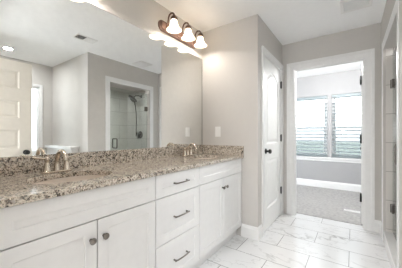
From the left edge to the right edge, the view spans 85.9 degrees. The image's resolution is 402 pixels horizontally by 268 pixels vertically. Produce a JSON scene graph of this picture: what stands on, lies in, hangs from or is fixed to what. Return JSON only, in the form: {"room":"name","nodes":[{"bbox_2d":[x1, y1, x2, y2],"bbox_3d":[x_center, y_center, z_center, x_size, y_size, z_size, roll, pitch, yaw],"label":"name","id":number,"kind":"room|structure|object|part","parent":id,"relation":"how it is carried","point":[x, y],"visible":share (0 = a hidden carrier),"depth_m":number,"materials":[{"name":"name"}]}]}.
{"room":"bathroom","nodes":[
{"label":"bathroom","id":0,"kind":"room"},
{"bbox_2d":[16,0,201,156],"bbox_3d":[-0.665,-0.084,1.896,0.120,2.440,2.376,0,0,35],"label":"wall","id":1,"kind":"structure","parent":0,"point":[144,14],"depth_m":2.02,"materials":[{"name":"beige paint"}]},
{"bbox_2d":[0,0,201,157],"bbox_3d":[-0.604,-0.420,1.871,0.007,1.084,2.145,0,0,35],"label":"wall mirror","id":2,"kind":"object","parent":1,"relation":"attached to","point":[76,76],"visible":0.96,"depth_m":1.56,"materials":[{"name":"silver mirror"}]},
{"bbox_2d":[0,145,201,176],"bbox_3d":[-0.602,0.174,1.864,0.020,0.103,2.154,0,0,35],"label":"backsplash","id":3,"kind":"structure","parent":1,"relation":"attached to","point":[9,166],"depth_m":1.56,"materials":[{"name":"stone"}]},
{"bbox_2d":[158,12,206,48],"bbox_3d":[-0.159,-1.128,2.332,0.207,0.188,0.636,0,0,35],"label":"vanity light","id":4,"kind":"object","parent":1,"relation":"attached to","point":[172,29],"visible":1,"depth_m":2.29,"materials":[{"name":"white glass"}]},
{"bbox_3d":[-0.308,-1.149,2.161,0.119,0.147,0.036,0,0,35],"label":"arm","id":5,"kind":"part","parent":4,"relation":"part of","materials":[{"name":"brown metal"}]},
{"bbox_3d":[-0.266,-1.092,2.132,0.152,0.116,0.152,0,0,35],"label":"lamp shade","id":6,"kind":"part","parent":4,"relation":"part of","materials":[{"name":"white glass"}]},
{"bbox_3d":[-0.136,-1.092,2.316,0.152,0.116,0.152,0,0,35],"label":"lamp shade","id":7,"kind":"part","parent":4,"relation":"part of","materials":[{"name":"white glass"}]},
{"bbox_3d":[-0.006,-1.092,2.501,0.152,0.116,0.152,0,0,35],"label":"lamp shade","id":8,"kind":"part","parent":4,"relation":"part of","materials":[{"name":"white glass"}]},
{"bbox_2d":[202,14,260,234],"bbox_3d":[0.339,-0.084,2.581,0.735,2.440,0.100,0,0,35],"label":"wall","id":9,"kind":"structure","parent":0,"point":[231,58],"depth_m":2.46,"materials":[{"name":"beige paint"}]},
{"bbox_2d":[215,127,220,136],"bbox_3d":[0.202,-0.040,2.609,0.075,0.122,0.011,0,0,35],"label":"light switch","id":10,"kind":"object","parent":9,"relation":"attached to","point":[217,129],"visible":1,"depth_m":2.60,"materials":[{"name":"white plastic"}]},
{"bbox_2d":[241,224,261,240],"bbox_3d":[0.567,1.066,2.415,0.203,0.140,0.121,0,0,35],"label":"baseboard","id":11,"kind":"structure","parent":9,"relation":"attached to","point":[247,231],"depth_m":2.36,"materials":[{"name":"white paint"}]},
{"bbox_2d":[154,0,386,77],"bbox_3d":[0.369,-1.344,1.394,5.400,0.080,8.205,0,0,35],"label":"ceiling","id":12,"kind":"structure","parent":0,"point":[290,21],"depth_m":2.36,"materials":[{"name":"paint"}]},
{"bbox_2d":[340,0,372,13],"bbox_3d":[1.528,-1.296,2.128,0.260,0.016,0.260,0,0,35],"label":"exhaust fan","id":13,"kind":"object","parent":12,"relation":"attached to","point":[346,6],"visible":1,"depth_m":2.15,"materials":[{"name":"white plastic"}]},
{"bbox_2d":[261,19,281,223],"bbox_3d":[0.885,-0.084,2.805,0.100,2.440,0.894,0,0,35],"label":"wall","id":14,"kind":"structure","parent":0,"point":[269,41],"depth_m":2.56,"materials":[{"name":"beige paint"}]},
{"bbox_2d":[262,46,283,235],"bbox_3d":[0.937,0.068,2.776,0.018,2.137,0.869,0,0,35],"label":"trim","id":15,"kind":"structure","parent":14,"relation":"attached to","point":[265,52],"depth_m":2.47,"materials":[{"name":"white paint"}]},
{"bbox_2d":[265,57,281,229],"bbox_3d":[0.917,0.104,2.801,0.175,2.043,0.717,0,0,35],"label":"door","id":16,"kind":"structure","parent":14,"relation":"in","point":[273,84],"depth_m":2.79,"materials":[{"name":"white paint"}]},
{"bbox_2d":[198,184,390,267],"bbox_3d":[0.369,1.173,1.394,5.400,0.086,8.205,0,0,35],"label":"floor","id":17,"kind":"structure","parent":0,"point":[298,240],"depth_m":2.30,"materials":[{"name":"tile"}]},
{"bbox_2d":[0,176,154,267],"bbox_3d":[-0.744,0.696,1.168,0.584,0.880,0.851,0,0,35],"label":"vanity cabinet","id":18,"kind":"object","parent":17,"relation":"on","point":[113,226],"visible":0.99,"depth_m":1.01,"materials":[{"name":"white paint"}]},
{"bbox_3d":[-0.623,0.715,0.904,0.019,0.599,0.376,0,0,35],"label":"door","id":19,"kind":"part","parent":18,"relation":"part of","materials":[{"name":"white paint"}]},
{"bbox_3d":[-0.511,0.501,1.018,0.032,0.032,0.032,0,0,35],"label":"knob","id":20,"kind":"part","parent":18,"relation":"part of","materials":[{"name":"grey metal"}]},
{"bbox_3d":[-0.474,0.501,1.072,0.032,0.032,0.032,0,0,35],"label":"knob","id":21,"kind":"part","parent":18,"relation":"part of","materials":[{"name":"grey metal"}]},
{"bbox_2d":[0,145,243,208],"bbox_3d":[-0.375,0.190,1.705,0.575,0.133,2.155,0,0,35],"label":"countertop","id":22,"kind":"structure","parent":18,"relation":"on","point":[17,174],"depth_m":1.37,"materials":[{"name":"stone"}]},
{"bbox_2d":[31,149,78,173],"bbox_3d":[-0.874,0.155,1.312,0.186,0.142,0.185,0,0,-10],"label":"faucet","id":23,"kind":"object","parent":22,"relation":"on","point":[66,166],"visible":1,"depth_m":1.28,"materials":[{"name":"silver metal"}]},
{"bbox_3d":[-0.926,0.135,1.239,0.015,0.024,0.077,0,0,35],"label":"lever","id":24,"kind":"part","parent":23,"relation":"part of","materials":[{"name":"silver metal"}]},
{"bbox_3d":[-0.904,0.172,1.270,0.044,0.084,0.044,0,0,35],"label":"handle","id":25,"kind":"part","parent":23,"relation":"part of","materials":[{"name":"silver metal"}]},
{"bbox_3d":[-0.874,0.219,1.312,0.054,0.014,0.166,0,0,35],"label":"plate","id":26,"kind":"part","parent":23,"relation":"part of","materials":[{"name":"silver metal"}]},
{"bbox_3d":[-0.831,0.149,1.282,0.145,0.130,0.040,0,0,35],"label":"spout","id":27,"kind":"part","parent":23,"relation":"part of","materials":[{"name":"silver metal"}]},
{"bbox_3d":[-0.844,0.172,1.355,0.044,0.084,0.044,0,0,35],"label":"handle","id":28,"kind":"part","parent":23,"relation":"part of","materials":[{"name":"silver metal"}]},
{"bbox_2d":[32,175,105,183],"bbox_3d":[-0.707,0.342,1.194,0.349,0.169,0.469,0,0,35],"label":"sink","id":29,"kind":"object","parent":22,"relation":"in","point":[82,177],"visible":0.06,"depth_m":1.32,"materials":[{"name":"ceramic"}]},
{"bbox_2d":[180,143,196,155],"bbox_3d":[-0.143,0.155,2.351,0.186,0.142,0.185,0,0,-10],"label":"faucet","id":30,"kind":"object","parent":22,"relation":"on","point":[186,152],"visible":0.98,"depth_m":2.33,"materials":[{"name":"silver metal"}]},
{"bbox_3d":[-0.101,0.149,2.321,0.145,0.130,0.040,0,0,35],"label":"spout","id":31,"kind":"part","parent":30,"relation":"part of","materials":[{"name":"silver metal"}]},
{"bbox_3d":[-0.403,0.715,1.216,0.019,0.599,0.376,0,0,35],"label":"door","id":32,"kind":"part","parent":18,"relation":"part of","materials":[{"name":"white paint"}]},
{"bbox_2d":[154,167,198,267],"bbox_3d":[-0.361,0.696,1.710,0.588,0.880,0.476,0,0,35],"label":"drawers","id":33,"kind":"object","parent":17,"relation":"on","point":[176,200],"visible":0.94,"depth_m":1.54,"materials":[{"name":"white paint"}]},
{"bbox_3d":[-0.157,0.567,1.567,0.019,0.304,0.470,0,0,35],"label":"drawer","id":34,"kind":"part","parent":33,"relation":"part of","materials":[{"name":"white paint"}]},
{"bbox_3d":[-0.157,0.869,1.567,0.019,0.290,0.470,0,0,35],"label":"drawer","id":35,"kind":"part","parent":33,"relation":"part of","materials":[{"name":"white paint"}]},
{"bbox_3d":[-0.157,0.336,1.567,0.019,0.149,0.470,0,0,35],"label":"drawer","id":36,"kind":"part","parent":33,"relation":"part of","materials":[{"name":"white paint"}]},
{"bbox_3d":[-0.135,0.567,1.551,0.035,0.012,0.160,0,0,35],"label":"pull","id":37,"kind":"part","parent":33,"relation":"part of","materials":[{"name":"grey metal"}]},
{"bbox_3d":[-0.135,0.869,1.551,0.035,0.012,0.160,0,0,35],"label":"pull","id":38,"kind":"part","parent":33,"relation":"part of","materials":[{"name":"grey metal"}]},
{"bbox_2d":[193,158,241,267],"bbox_3d":[0.012,0.696,2.243,0.584,0.880,0.825,0,0,35],"label":"vanity cabinet","id":39,"kind":"object","parent":17,"relation":"on","point":[220,184],"visible":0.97,"depth_m":2.02,"materials":[{"name":"white paint"}]},
{"bbox_3d":[0.097,0.715,1.927,0.019,0.599,0.401,0,0,35],"label":"door","id":40,"kind":"part","parent":39,"relation":"part of","materials":[{"name":"white paint"}]},
{"bbox_3d":[0.331,0.715,2.260,0.019,0.599,0.401,0,0,35],"label":"door","id":41,"kind":"part","parent":39,"relation":"part of","materials":[{"name":"white paint"}]},
{"bbox_2d":[383,231,396,267],"bbox_3d":[1.748,1.079,1.911,0.132,0.115,0.878,0,0,35],"label":"shower curb","id":42,"kind":"object","parent":17,"relation":"on","point":[390,243],"visible":0.57,"depth_m":2.00,"materials":[{"name":"stone"}]},
{"bbox_2d":[296,69,360,184],"bbox_3d":[2.690,-0.087,4.692,5.160,2.434,0.140,0,0,35],"label":"wall","id":43,"kind":"structure","parent":0,"point":[346,82],"depth_m":4.58,"materials":[{"name":"grey paint"}]},
{"bbox_2d":[296,98,326,156],"bbox_3d":[2.410,-0.186,4.919,0.830,1.325,0.070,0,0,35],"label":"window","id":44,"kind":"structure","parent":43,"relation":"in","point":[308,130],"depth_m":4.87,"materials":[{"name":"white plastic"}]},
{"bbox_3d":[2.420,-0.480,4.933,0.760,0.667,0.028,0,0,35],"label":"sash","id":45,"kind":"part","parent":44,"relation":"part of","materials":[{"name":"white glass"}]},
{"bbox_3d":[2.402,0.127,4.909,0.760,0.628,0.028,0,0,35],"label":"sash","id":46,"kind":"part","parent":44,"relation":"part of","materials":[{"name":"white glass"}]},
{"bbox_2d":[296,96,326,156],"bbox_3d":[2.368,-0.190,4.861,0.818,1.308,0.070,0,0,35],"label":"window blind","id":47,"kind":"object","parent":44,"relation":"attached to","point":[316,97],"visible":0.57,"depth_m":4.79,"materials":[{"name":"white plastic"}]},
{"bbox_2d":[296,178,360,191],"bbox_3d":[2.645,1.061,4.628,5.160,0.150,0.015,0,0,35],"label":"baseboard","id":48,"kind":"structure","parent":43,"relation":"attached to","point":[308,182],"depth_m":4.57,"materials":[{"name":"white paint"}]},
{"bbox_2d":[296,156,360,162],"bbox_3d":[2.732,0.518,4.586,1.840,0.085,0.105,0,0,35],"label":"trim","id":49,"kind":"structure","parent":43,"relation":"attached to","point":[314,158],"depth_m":4.57,"materials":[{"name":"white paint"}]},
{"bbox_2d":[332,96,360,158],"bbox_3d":[3.154,-0.186,4.396,0.830,1.325,0.070,0,0,35],"label":"window","id":50,"kind":"structure","parent":43,"relation":"in","point":[333,99],"depth_m":4.52,"materials":[{"name":"white plastic"}]},
{"bbox_2d":[332,92,360,157],"bbox_3d":[3.113,-0.190,4.337,0.818,1.308,0.070,0,0,35],"label":"window blind","id":51,"kind":"object","parent":50,"relation":"attached to","point":[349,94],"visible":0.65,"depth_m":4.42,"materials":[{"name":"white plastic"}]},
{"bbox_3d":[3.115,0.455,4.341,0.818,0.018,0.048,0,0,35],"label":"rail","id":52,"kind":"part","parent":51,"relation":"part of","materials":[{"name":"white plastic"}]},
{"bbox_3d":[3.164,-0.480,4.410,0.760,0.667,0.028,0,0,35],"label":"sash","id":53,"kind":"part","parent":50,"relation":"part of","materials":[{"name":"white glass"}]},
{"bbox_3d":[3.147,0.127,4.385,0.760,0.628,0.028,0,0,35],"label":"sash","id":54,"kind":"part","parent":50,"relation":"part of","materials":[{"name":"white glass"}]},
{"bbox_2d":[282,23,380,220],"bbox_3d":[1.913,-0.084,2.701,3.420,2.440,0.120,0,0,35],"label":"wall","id":55,"kind":"structure","parent":0,"point":[366,37],"depth_m":2.69,"materials":[{"name":"beige paint"}]},
{"bbox_2d":[287,48,374,231],"bbox_3d":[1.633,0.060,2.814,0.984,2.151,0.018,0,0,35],"label":"trim","id":56,"kind":"structure","parent":55,"relation":"attached to","point":[369,54],"depth_m":2.58,"materials":[{"name":"white paint"}]},
{"bbox_2d":[360,63,362,223],"bbox_3d":[2.288,0.107,3.005,0.175,2.030,0.804,0,0,41],"label":"door","id":57,"kind":"structure","parent":55,"relation":"in","point":[361,76],"depth_m":2.72,"materials":[{"name":"white paint"}]},
{"bbox_3d":[2.296,0.107,3.014,0.035,2.030,0.780,0,0,41],"label":"panel","id":58,"kind":"part","parent":57,"relation":"part of","materials":[{"name":"white paint"}]},
{"bbox_2d":[375,220,381,237],"bbox_3d":[2.022,1.066,2.463,0.060,0.140,0.144,0,0,35],"label":"baseboard","id":59,"kind":"structure","parent":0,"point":[378,224],"depth_m":2.51,"materials":[{"name":"white paint"}]},
{"bbox_2d":[381,0,401,267],"bbox_3d":[1.705,-0.084,1.857,0.120,2.440,1.500,0,0,35],"label":"wall","id":60,"kind":"structure","parent":0,"point":[391,42],"depth_m":2.02,"materials":[{"name":"beige paint"}]},
{"bbox_2d":[382,0,398,267],"bbox_3d":[1.697,0.069,1.955,0.006,2.135,1.060,0,0,35],"label":"trim","id":61,"kind":"structure","parent":60,"relation":"attached to","point":[396,6],"depth_m":1.54,"materials":[{"name":"white paint"}]},
{"bbox_2d":[386,47,395,232],"bbox_3d":[2.069,0.071,2.346,0.112,2.130,0.202,0,0,35],"label":"jamb","id":62,"kind":"object","parent":60,"relation":"attached to","point":[389,52],"visible":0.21,"depth_m":2.28,"materials":[{"name":"tile"}]},
{"bbox_2d":[390,46,396,241],"bbox_3d":[1.759,0.083,1.906,0.151,1.860,0.870,0,0,35],"label":"shower door","id":63,"kind":"structure","parent":60,"relation":"attached to","point":[393,83],"depth_m":2.20,"materials":[{"name":"clear glass"}]},
{"bbox_3d":[1.586,0.149,1.660,0.151,0.182,0.019,0,0,35],"label":"pull handle","id":64,"kind":"part","parent":63,"relation":"part of","materials":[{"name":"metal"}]}
]}

